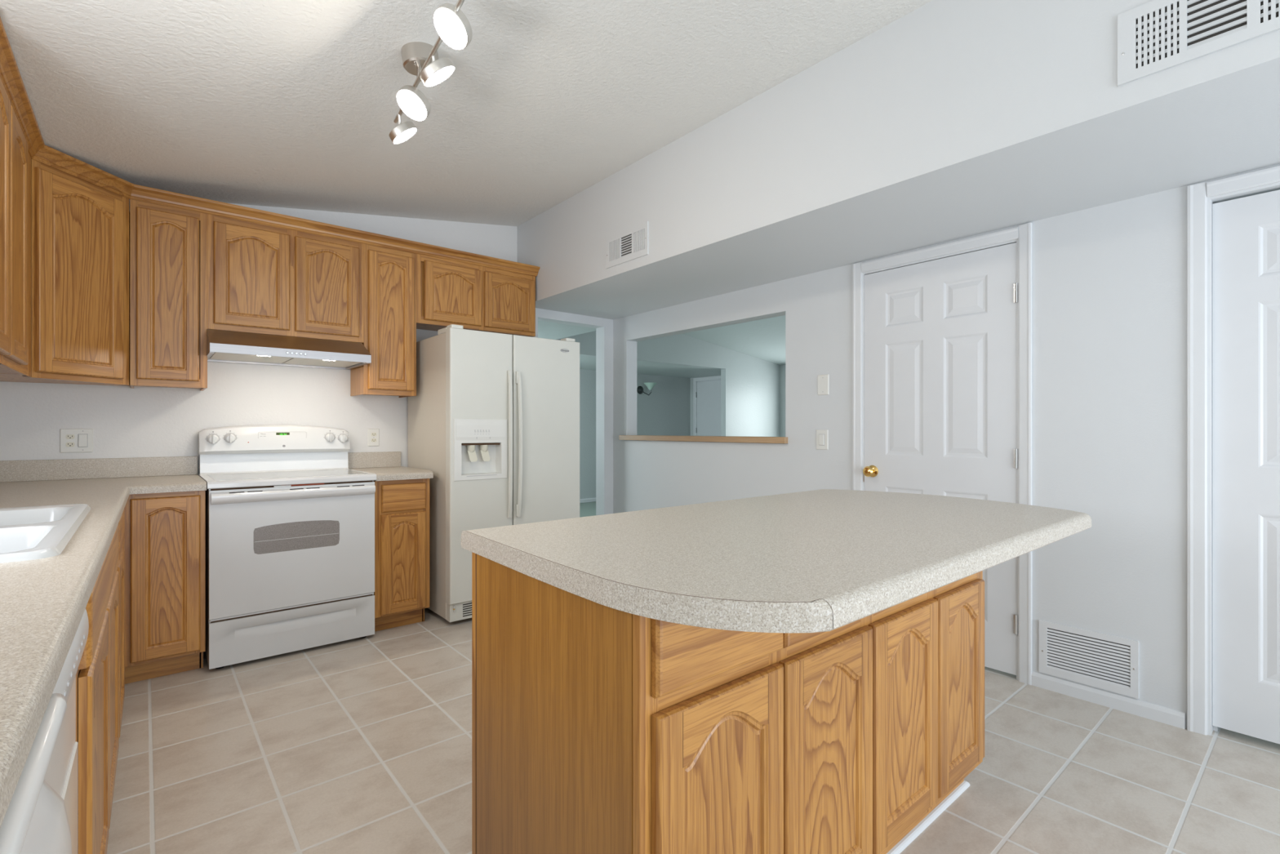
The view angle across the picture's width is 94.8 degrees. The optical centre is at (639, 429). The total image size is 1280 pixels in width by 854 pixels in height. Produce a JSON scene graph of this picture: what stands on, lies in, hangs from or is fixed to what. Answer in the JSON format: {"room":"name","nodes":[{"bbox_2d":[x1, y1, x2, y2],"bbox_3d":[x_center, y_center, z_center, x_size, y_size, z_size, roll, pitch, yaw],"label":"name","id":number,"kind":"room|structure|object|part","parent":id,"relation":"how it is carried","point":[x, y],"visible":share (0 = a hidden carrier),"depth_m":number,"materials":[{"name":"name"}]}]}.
{"room":"kitchen","nodes":[
{"label":"kitchen","id":0,"kind":"room"},
{"bbox_2d":[0,199,613,515],"bbox_3d":[-1.780,-0.216,3.913,3.890,2.763,0.190,0,0,-40],"label":"wall","id":1,"kind":"structure","parent":0,"point":[126,421],"depth_m":3.49,"materials":[{"name":"paint"}]},
{"bbox_2d":[0,158,130,386],"bbox_3d":[-2.729,-0.676,2.680,0.606,0.918,0.610,0,0,-40],"label":"upper cabinet","id":2,"kind":"object","parent":1,"relation":"attached to","point":[80,228],"visible":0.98,"depth_m":2.63,"materials":[{"name":"brown wood"}]},
{"bbox_3d":[-2.506,-0.670,2.646,0.019,0.854,0.374,0,0,5],"label":"door","id":3,"kind":"part","parent":2,"relation":"part of","materials":[{"name":"brown wood"}]},
{"bbox_2d":[59,428,93,453],"bbox_3d":[-2.848,0.056,2.974,0.122,0.122,0.011,0,0,-40],"label":"outlet switch plate","id":4,"kind":"object","parent":1,"relation":"attached to","point":[71,440],"visible":1,"depth_m":2.97,"materials":[{"name":"white plastic"}]},
{"bbox_2d":[65,442,75,446],"bbox_3d":[-2.864,0.075,2.957,0.033,0.023,0.004,0,0,-40],"label":"receptacle","id":5,"kind":"object","parent":4,"relation":"attached to","point":[67,444],"depth_m":2.96,"materials":[{"name":"beige plastic"}]},
{"bbox_2d":[66,434,75,439],"bbox_3d":[-2.864,0.036,2.957,0.033,0.023,0.004,0,0,-40],"label":"receptacle","id":6,"kind":"object","parent":4,"relation":"attached to","point":[68,436],"depth_m":2.96,"materials":[{"name":"beige plastic"}]},
{"bbox_2d":[0,456,197,482],"bbox_3d":[-1.202,0.200,1.088,0.891,0.102,5.013,0,0,-40],"label":"backsplash","id":7,"kind":"structure","parent":1,"relation":"attached to","point":[101,468],"depth_m":3.01,"materials":[{"name":"laminate"}]},
{"bbox_2d":[129,199,207,391],"bbox_3d":[-2.470,-0.676,3.086,0.306,0.918,0.323,0,0,-40],"label":"upper cabinet","id":8,"kind":"object","parent":1,"relation":"attached to","point":[168,245],"visible":1,"depth_m":2.96,"materials":[{"name":"brown wood"}]},
{"bbox_2d":[207,213,364,342],"bbox_3d":[-2.060,-0.831,3.431,0.766,0.608,0.323,0,0,-40],"label":"upper cabinet","id":9,"kind":"object","parent":1,"relation":"attached to","point":[262,278],"visible":0.98,"depth_m":3.28,"materials":[{"name":"brown wood"}]},
{"bbox_3d":[-2.102,-0.825,3.197,0.348,0.536,0.019,0,0,-40],"label":"door","id":10,"kind":"part","parent":9,"relation":"part of","materials":[{"name":"brown wood"}]},
{"bbox_3d":[-1.820,-0.825,3.435,0.338,0.536,0.019,0,0,-40],"label":"door","id":11,"kind":"part","parent":9,"relation":"part of","materials":[{"name":"brown wood"}]},
{"bbox_2d":[206,328,371,369],"bbox_3d":[-2.008,-0.456,3.357,0.757,0.141,0.503,0,0,-40],"label":"range hood","id":12,"kind":"object","parent":1,"relation":"attached to","point":[222,346],"visible":0.98,"depth_m":3.24,"materials":[{"name":"silver metal"}]},
{"bbox_2d":[367,428,379,446],"bbox_3d":[-1.761,0.052,3.890,0.072,0.118,0.010,0,0,-40],"label":"wall outlet","id":13,"kind":"object","parent":1,"relation":"attached to","point":[373,434],"visible":1,"depth_m":3.89,"materials":[{"name":"white plastic"}]},
{"bbox_2d":[347,451,400,468],"bbox_3d":[-1.756,0.200,3.885,0.341,0.102,0.020,0,0,-40],"label":"backsplash","id":14,"kind":"structure","parent":1,"relation":"attached to","point":[381,459],"depth_m":3.88,"materials":[{"name":"laminate"}]},
{"bbox_2d":[350,244,416,397],"bbox_3d":[-1.647,-0.675,3.780,0.316,0.920,0.323,0,0,-40],"label":"upper cabinet","id":15,"kind":"object","parent":1,"relation":"attached to","point":[389,274],"visible":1,"depth_m":3.66,"materials":[{"name":"brown wood"}]},
{"bbox_3d":[-1.546,-0.669,3.666,0.275,0.847,0.019,0,0,-40],"label":"door","id":16,"kind":"part","parent":15,"relation":"part of","materials":[{"name":"brown wood"}]},
{"bbox_2d":[416,253,535,337],"bbox_3d":[-1.194,-0.910,4.161,0.869,0.450,0.323,0,0,-40],"label":"upper cabinet","id":17,"kind":"object","parent":1,"relation":"attached to","point":[473,297],"visible":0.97,"depth_m":4.01,"materials":[{"name":"brown wood"}]},
{"bbox_2d":[0,17,540,276],"bbox_3d":[-1.746,-1.159,3.260,1.096,0.064,3.083,0,0,23],"label":"crown molding","id":18,"kind":"structure","parent":17,"relation":"attached to","point":[10,75],"depth_m":2.99,"materials":[{"name":"brown wood"}]},
{"bbox_3d":[-1.241,-0.902,3.923,0.391,0.382,0.019,0,0,-40],"label":"door","id":19,"kind":"part","parent":17,"relation":"part of","materials":[{"name":"brown wood"}]},
{"bbox_3d":[-0.924,-0.902,4.190,0.393,0.382,0.019,0,0,-40],"label":"door","id":20,"kind":"part","parent":17,"relation":"part of","materials":[{"name":"brown wood"}]},
{"bbox_2d":[0,0,932,226],"bbox_3d":[0.124,-1.404,0.964,3.002,0.549,7.155,0,0,-40],"label":"ceiling","id":21,"kind":"structure","parent":0,"point":[286,104],"depth_m":2.35,"materials":[{"name":"paint"}]},
{"bbox_2d":[388,0,472,143],"bbox_3d":[-0.740,-1.257,2.043,0.140,0.224,0.882,0,0,-35],"label":"track light","id":22,"kind":"object","parent":21,"relation":"attached to","point":[420,60],"visible":1,"depth_m":2.06,"materials":[{"name":"silver metal"}]},
{"bbox_2d":[393,128,416,143],"bbox_3d":[-0.946,-1.181,2.368,0.087,0.063,0.106,0,0,-40],"label":"diffuser","id":23,"kind":"object","parent":22,"relation":"attached to","point":[400,135],"depth_m":2.35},
{"bbox_2d":[396,89,426,120],"bbox_3d":[-0.829,-1.177,2.139,0.096,0.064,0.114,0,0,-40],"label":"diffuser","id":24,"kind":"object","parent":22,"relation":"attached to","point":[413,103],"depth_m":2.13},
{"bbox_2d":[425,66,454,86],"bbox_3d":[-0.678,-1.196,1.992,0.093,0.068,0.114,0,0,-40],"label":"diffuser","id":25,"kind":"object","parent":22,"relation":"attached to","point":[434,75],"depth_m":1.97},
{"bbox_2d":[434,8,466,49],"bbox_3d":[-0.580,-1.224,1.800,0.091,0.070,0.114,0,0,-40],"label":"diffuser","id":26,"kind":"object","parent":22,"relation":"attached to","point":[450,24],"depth_m":1.79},
{"bbox_2d":[579,368,690,498],"bbox_3d":[-1.448,0.065,9.012,6.400,2.200,0.150,0,0,-40],"label":"wall","id":27,"kind":"structure","parent":0,"point":[666,411],"depth_m":10.21,"materials":[{"name":"paint"}]},
{"bbox_2d":[579,497,595,502],"bbox_3d":[-1.415,1.134,8.934,6.150,0.062,0.012,0,0,-40],"label":"baseboard","id":28,"kind":"structure","parent":27,"relation":"attached to","point":[588,500],"depth_m":9.42,"materials":[{"name":"white wood"}]},
{"bbox_2d":[636,382,657,395],"bbox_3d":[0.146,-0.691,10.101,0.320,0.218,0.240,0,0,-40],"label":"wall sconce","id":29,"kind":"object","parent":27,"relation":"attached to","point":[650,385],"visible":1,"depth_m":10.09,"materials":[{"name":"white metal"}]},
{"bbox_3d":[0.177,-0.740,10.126,0.240,0.120,0.240,0,0,-40],"label":"lamp shade","id":30,"kind":"part","parent":29,"relation":"part of","materials":[{"name":"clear glass"}]},
{"bbox_2d":[557,330,779,436],"bbox_3d":[-0.215,-0.205,7.992,6.770,2.740,0.100,0,0,-40],"label":"wall","id":31,"kind":"structure","parent":0,"point":[750,384],"depth_m":9.35,"materials":[{"name":"paint"}]},
{"bbox_2d":[106,501,1279,853],"bbox_3d":[1.368,1.195,4.441,9.385,0.060,10.870,0,0,-40],"label":"floor","id":32,"kind":"structure","parent":0,"point":[357,745],"depth_m":2.02,"materials":[{"name":"tile"}]},
{"bbox_2d":[0,608,88,853],"bbox_3d":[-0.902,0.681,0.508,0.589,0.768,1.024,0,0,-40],"label":"dishwasher","id":33,"kind":"object","parent":32,"relation":"on","point":[42,815],"visible":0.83,"depth_m":0.68,"materials":[{"name":"metal"}]},
{"bbox_3d":[-0.529,0.319,0.492,0.034,0.024,0.525,0,0,-40],"label":"door handle","id":34,"kind":"part","parent":33,"relation":"part of","materials":[{"name":"plastic"}]},
{"bbox_3d":[-0.604,0.640,0.583,0.036,0.450,0.620,0,0,-40],"label":"panel","id":35,"kind":"part","parent":33,"relation":"part of","materials":[{"name":"metal"}]},
{"bbox_3d":[-0.842,0.741,0.833,0.024,0.628,0.596,0,0,-40],"label":"door panel","id":36,"kind":"part","parent":33,"relation":"part of","materials":[{"name":"metal"}]},
{"bbox_3d":[-0.836,0.361,0.837,0.038,0.128,0.600,0,0,-40],"label":"control panel","id":37,"kind":"part","parent":33,"relation":"part of","materials":[{"name":"plastic"}]},
{"bbox_2d":[75,524,119,853],"bbox_3d":[-1.608,0.728,1.343,0.590,0.875,1.140,0,0,-40],"label":"base cabinet","id":38,"kind":"object","parent":32,"relation":"on","point":[97,675],"visible":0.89,"depth_m":1.32,"materials":[{"name":"brown wood"}]},
{"bbox_3d":[-1.403,0.677,1.511,0.019,0.775,1.140,0,0,-40],"label":"frame","id":39,"kind":"part","parent":38,"relation":"part of","materials":[{"name":"brown wood"}]},
{"bbox_3d":[-1.213,0.757,1.312,0.019,0.585,0.530,0,0,-40],"label":"door","id":40,"kind":"part","parent":38,"relation":"part of","materials":[{"name":"brown wood"}]},
{"bbox_3d":[-1.388,0.377,1.524,0.019,0.147,1.080,0,0,-40],"label":"drawer","id":41,"kind":"part","parent":38,"relation":"part of","materials":[{"name":"brown wood"}]},
{"bbox_3d":[-1.562,0.757,1.736,0.019,0.585,0.532,0,0,-40],"label":"door","id":42,"kind":"part","parent":38,"relation":"part of","materials":[{"name":"brown wood"}]},
{"bbox_2d":[116,508,124,737],"bbox_3d":[-2.247,0.728,2.117,0.590,0.875,0.864,0,0,-40],"label":"base cabinet","id":43,"kind":"object","parent":32,"relation":"on","point":[121,568],"visible":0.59,"depth_m":2.22,"materials":[{"name":"brown wood"}]},
{"bbox_3d":[-1.905,0.377,2.151,0.019,0.147,0.420,0,0,-40],"label":"drawer","id":44,"kind":"part","parent":43,"relation":"part of","materials":[{"name":"brown wood"}]},
{"bbox_2d":[123,490,205,684],"bbox_3d":[-2.396,0.728,2.946,0.316,0.875,0.625,0,0,-40],"label":"base cabinet","id":45,"kind":"object","parent":32,"relation":"on","point":[164,545],"visible":0.88,"depth_m":2.72,"materials":[{"name":"brown wood"}]},
{"bbox_2d":[0,456,206,827],"bbox_3d":[-1.202,0.219,1.088,0.891,0.140,5.013,0,0,-40],"label":"countertop","id":46,"kind":"structure","parent":45,"relation":"on","point":[43,602],"depth_m":1.00,"materials":[{"name":"laminate"}]},
{"bbox_2d":[0,503,90,563],"bbox_3d":[-1.635,0.323,1.375,0.492,0.174,0.992,0,0,-40],"label":"sink","id":47,"kind":"object","parent":46,"relation":"in","point":[31,532],"visible":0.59,"depth_m":1.45,"materials":[{"name":"ceramic"}]},
{"bbox_2d":[198,424,376,669],"bbox_3d":[-1.957,0.569,3.270,0.762,1.193,0.661,0,0,-40],"label":"range","id":48,"kind":"object","parent":32,"relation":"on","point":[290,527],"visible":1,"depth_m":3.07,"materials":[{"name":"metal"}]},
{"bbox_3d":[-2.348,0.054,3.237,0.062,0.062,0.030,0,6,-40],"label":"knob","id":49,"kind":"part","parent":48,"relation":"part of","materials":[{"name":"plastic"}]},
{"bbox_3d":[-2.289,0.051,3.288,0.062,0.062,0.030,0,6,-40],"label":"knob","id":50,"kind":"part","parent":48,"relation":"part of","materials":[{"name":"plastic"}]},
{"bbox_2d":[198,468,376,488],"bbox_3d":[-1.965,0.265,3.278,0.762,0.036,0.628,0,0,-40],"label":"cooktop","id":51,"kind":"object","parent":48,"relation":"in","point":[240,478],"depth_m":3.14,"materials":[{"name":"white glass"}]},
{"bbox_3d":[-1.776,0.914,3.054,0.744,0.010,0.018,0,0,-40],"label":"door trim","id":52,"kind":"part","parent":48,"relation":"part of","materials":[{"name":"metal"}]},
{"bbox_3d":[-1.774,0.600,3.053,0.748,0.614,0.022,0,0,-40],"label":"oven door","id":53,"kind":"part","parent":48,"relation":"part of","materials":[{"name":"metal"}]},
{"bbox_3d":[-1.774,1.035,3.053,0.748,0.216,0.022,0,0,-40],"label":"drawer","id":54,"kind":"part","parent":48,"relation":"part of","materials":[{"name":"metal"}]},
{"bbox_3d":[-1.756,0.331,3.031,0.736,0.059,0.036,0,0,-40],"label":"door handle","id":55,"kind":"part","parent":48,"relation":"part of","materials":[{"name":"metal"}]},
{"bbox_3d":[-1.902,0.051,3.614,0.062,0.062,0.030,0,6,-40],"label":"knob","id":56,"kind":"part","parent":48,"relation":"part of","materials":[{"name":"plastic"}]},
{"bbox_3d":[-1.845,0.057,3.661,0.062,0.062,0.030,0,6,-40],"label":"knob","id":57,"kind":"part","parent":48,"relation":"part of","materials":[{"name":"plastic"}]},
{"bbox_2d":[373,478,429,631],"bbox_3d":[-1.567,0.728,3.646,0.312,0.875,0.625,0,0,-40],"label":"base cabinet","id":58,"kind":"object","parent":32,"relation":"on","point":[402,507],"visible":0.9,"depth_m":3.41,"materials":[{"name":"brown wood"}]},
{"bbox_2d":[347,451,433,480],"bbox_3d":[-1.550,0.219,3.651,0.355,0.140,0.645,0,0,-40],"label":"countertop","id":59,"kind":"structure","parent":58,"relation":"on","point":[386,465],"depth_m":3.80,"materials":[{"name":"laminate"}]},
{"bbox_3d":[-1.371,0.770,3.415,0.254,0.570,0.019,0,0,-40],"label":"door","id":60,"kind":"part","parent":58,"relation":"part of","materials":[{"name":"brown wood"}]},
{"bbox_3d":[-1.368,0.393,3.417,0.248,0.155,0.019,0,0,-40],"label":"drawer","id":61,"kind":"part","parent":58,"relation":"part of","materials":[{"name":"brown wood"}]},
{"bbox_2d":[408,324,579,622],"bbox_3d":[-0.984,0.274,4.003,0.918,1.781,0.786,0,0,-40],"label":"refrigerator","id":62,"kind":"object","parent":32,"relation":"on","point":[495,417],"visible":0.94,"depth_m":3.66,"materials":[{"name":"white plastic"}]},
{"bbox_3d":[-1.018,0.144,3.554,0.056,0.100,0.048,0,0,-40],"label":"dispenser lever","id":63,"kind":"part","parent":62,"relation":"part of","materials":[{"name":"beige plastic"}]},
{"bbox_3d":[-0.976,0.215,3.596,0.406,1.624,0.066,0,0,-40],"label":"freezer door","id":64,"kind":"part","parent":62,"relation":"part of","materials":[{"name":"white plastic"}]},
{"bbox_3d":[-0.960,0.120,3.562,0.346,0.366,0.012,0,0,-40],"label":"dispenser panel","id":65,"kind":"part","parent":62,"relation":"part of","materials":[{"name":"white plastic"}]},
{"bbox_3d":[-0.954,0.144,3.608,0.056,0.100,0.048,0,0,-40],"label":"dispenser lever","id":66,"kind":"part","parent":62,"relation":"part of","materials":[{"name":"beige plastic"}]},
{"bbox_3d":[-0.808,0.091,3.666,0.033,0.918,0.044,0,0,-40],"label":"door handle","id":67,"kind":"part","parent":62,"relation":"part of","materials":[{"name":"white plastic"}]},
{"bbox_3d":[-0.760,0.091,3.707,0.033,0.918,0.044,0,0,-40],"label":"door handle","id":68,"kind":"part","parent":62,"relation":"part of","materials":[{"name":"white plastic"}]},
{"bbox_3d":[-0.623,0.215,3.894,0.506,1.624,0.066,0,0,-40],"label":"door","id":69,"kind":"part","parent":62,"relation":"part of","materials":[{"name":"white metal"}]},
{"bbox_2d":[471,551,984,853],"bbox_3d":[0.353,0.731,1.664,1.450,0.869,0.660,0,0,-40],"label":"kitchen island","id":70,"kind":"object","parent":32,"relation":"on","point":[597,728],"visible":0.84,"depth_m":1.21,"materials":[{"name":"brown wood"}]},
{"bbox_3d":[0.155,0.376,1.078,0.341,0.135,0.019,0,0,-40],"label":"drawer","id":71,"kind":"part","parent":70,"relation":"part of","materials":[{"name":"brown wood"}]},
{"bbox_3d":[0.155,0.753,1.078,0.341,0.560,0.019,0,0,-40],"label":"door","id":72,"kind":"part","parent":70,"relation":"part of","materials":[{"name":"brown wood"}]},
{"bbox_2d":[461,488,1091,632],"bbox_3d":[0.501,0.273,1.658,1.726,0.044,0.940,0,0,-40],"label":"island countertop","id":73,"kind":"structure","parent":70,"relation":"on","point":[822,560],"depth_m":1.22,"materials":[{"name":"laminate"}]},
{"bbox_3d":[0.422,0.376,1.303,0.343,0.135,0.019,0,0,-40],"label":"drawer","id":74,"kind":"part","parent":70,"relation":"part of","materials":[{"name":"brown wood"}]},
{"bbox_3d":[0.551,0.680,1.438,1.417,0.769,0.019,0,0,-40],"label":"frame","id":75,"kind":"part","parent":70,"relation":"part of","materials":[{"name":"brown wood"}]},
{"bbox_3d":[0.422,0.753,1.303,0.343,0.560,0.019,0,0,-40],"label":"door","id":76,"kind":"part","parent":70,"relation":"part of","materials":[{"name":"brown wood"}]},
{"bbox_3d":[0.693,0.753,1.531,0.345,0.560,0.019,0,0,-40],"label":"door","id":77,"kind":"part","parent":70,"relation":"part of","materials":[{"name":"brown wood"}]},
{"bbox_3d":[0.517,1.158,1.502,1.407,0.014,0.079,0,0,-40],"label":"shoe moulding","id":78,"kind":"part","parent":70,"relation":"part of","materials":[{"name":"white wood"}]},
{"bbox_3d":[0.957,0.753,1.754,0.324,0.560,0.019,0,0,-40],"label":"door","id":79,"kind":"part","parent":70,"relation":"part of","materials":[{"name":"brown wood"}]},
{"bbox_2d":[690,375,717,435],"bbox_3d":[1.440,0.065,10.412,0.120,2.200,1.430,0,0,-40],"label":"door frame","id":80,"kind":"structure","parent":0,"point":[691,379],"depth_m":10.89,"materials":[{"name":"paint"}]},
{"bbox_2d":[693,375,720,435],"bbox_3d":[1.324,0.110,10.530,0.125,2.110,0.920,0,0,-40],"label":"door","id":81,"kind":"structure","parent":80,"relation":"in","point":[706,390],"depth_m":10.59,"materials":[{"name":"white wood"}]},
{"bbox_2d":[779,364,785,436],"bbox_3d":[4.562,-0.135,7.669,0.120,2.600,6.650,0,0,-40],"label":"wall","id":82,"kind":"structure","parent":0,"point":[782,367],"depth_m":10.09,"materials":[{"name":"paint"}]},
{"bbox_2d":[516,0,1279,377],"bbox_3d":[2.258,-1.266,5.158,6.900,0.663,10.820,0,0,-40],"label":"ceiling","id":83,"kind":"structure","parent":0,"point":[950,120],"depth_m":2.37,"materials":[{"name":"white paint"}]},
{"bbox_2d":[605,221,648,268],"bbox_3d":[-0.084,-1.102,3.532,0.010,0.190,0.398,0,0,-40],"label":"ceiling vent","id":84,"kind":"object","parent":83,"relation":"in","point":[632,243],"visible":1,"depth_m":3.52,"materials":[{"name":"white metal"}]},
{"bbox_2d":[1117,0,1279,86],"bbox_3d":[1.557,-1.125,1.585,0.010,0.208,0.425,0,0,-40],"label":"wall vent","id":85,"kind":"object","parent":83,"relation":"in","point":[1154,36],"visible":1,"depth_m":1.64,"materials":[{"name":"white metal"}]},
{"bbox_2d":[613,164,1279,728],"bbox_3d":[2.017,-0.335,2.513,0.113,3.000,7.085,0,0,-40],"label":"wall","id":86,"kind":"structure","parent":0,"point":[1109,281],"depth_m":2.55,"materials":[{"name":"white paint"}]},
{"bbox_2d":[618,435,787,443],"bbox_3d":[0.427,0.068,4.388,0.163,0.040,1.689,0,0,-40],"label":"shelf","id":87,"kind":"object","parent":86,"relation":"attached to","point":[646,437],"visible":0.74,"depth_m":4.18,"materials":[{"name":"brown wood"}]},
{"bbox_2d":[816,429,828,449],"bbox_3d":[1.088,0.061,3.519,0.011,0.120,0.080,0,0,-40],"label":"light switch","id":88,"kind":"object","parent":86,"relation":"attached to","point":[822,435],"visible":1,"depth_m":3.51,"materials":[{"name":"white plastic"}]},
{"bbox_2d":[817,373,829,395],"bbox_3d":[1.094,-0.267,3.515,0.007,0.122,0.076,0,0,-40],"label":"blank wall plate","id":89,"kind":"object","parent":86,"relation":"attached to","point":[823,380],"visible":1,"depth_m":3.51,"materials":[{"name":"white plastic"}]},
{"bbox_2d":[852,222,1032,684],"bbox_3d":[1.524,0.111,3.041,0.180,2.108,0.886,0,0,-40],"label":"door","id":90,"kind":"structure","parent":86,"relation":"in","point":[942,335],"depth_m":2.94,"materials":[{"name":"white wood"}]},
{"bbox_3d":[1.271,0.232,3.257,0.072,0.066,0.066,0,0,-40],"label":"knob","id":91,"kind":"part","parent":90,"relation":"part of","materials":[{"name":"gold metal"}]},
{"bbox_2d":[1039,619,1138,698],"bbox_3d":[1.921,0.980,2.532,0.010,0.234,0.349,0,0,-40],"label":"air vent","id":92,"kind":"object","parent":86,"relation":"in","point":[1104,661],"visible":1,"depth_m":2.52,"materials":[{"name":"white metal"}]},
{"bbox_2d":[1031,671,1185,728],"bbox_3d":[1.954,1.134,2.491,0.012,0.062,0.524,0,0,-40],"label":"baseboard","id":93,"kind":"structure","parent":86,"relation":"attached to","point":[1143,708],"depth_m":2.46,"materials":[{"name":"white wood"}]},
{"bbox_2d":[1186,165,1279,743],"bbox_3d":[2.445,0.111,1.970,0.152,2.108,0.894,0,0,-40],"label":"door","id":94,"kind":"structure","parent":86,"relation":"in","point":[1233,222],"depth_m":2.21,"materials":[{"name":"white wood"}]},
{"bbox_3d":[-0.939,0.008,-0.010,0.120,2.315,7.035,0,0,-40],"label":"wall","id":95,"kind":"structure","parent":0,"visible":0},
{"bbox_2d":[0,77,31,377],"bbox_3d":[-2.298,-0.676,1.950,0.323,0.918,1.064,0,0,-40],"label":"upper cabinet","id":96,"kind":"object","parent":95,"relation":"attached to","point":[15,157],"visible":1,"depth_m":2.04,"materials":[{"name":"brown wood"}]},
{"bbox_3d":[-1.981,-0.670,1.809,0.019,0.846,0.390,0,0,-40],"label":"door","id":97,"kind":"part","parent":96,"relation":"part of","materials":[{"name":"brown wood"}]},
{"bbox_3d":[-2.236,-0.670,2.112,0.019,0.846,0.368,0,0,-40],"label":"door","id":98,"kind":"part","parent":96,"relation":"part of","materials":[{"name":"brown wood"}]}
]}

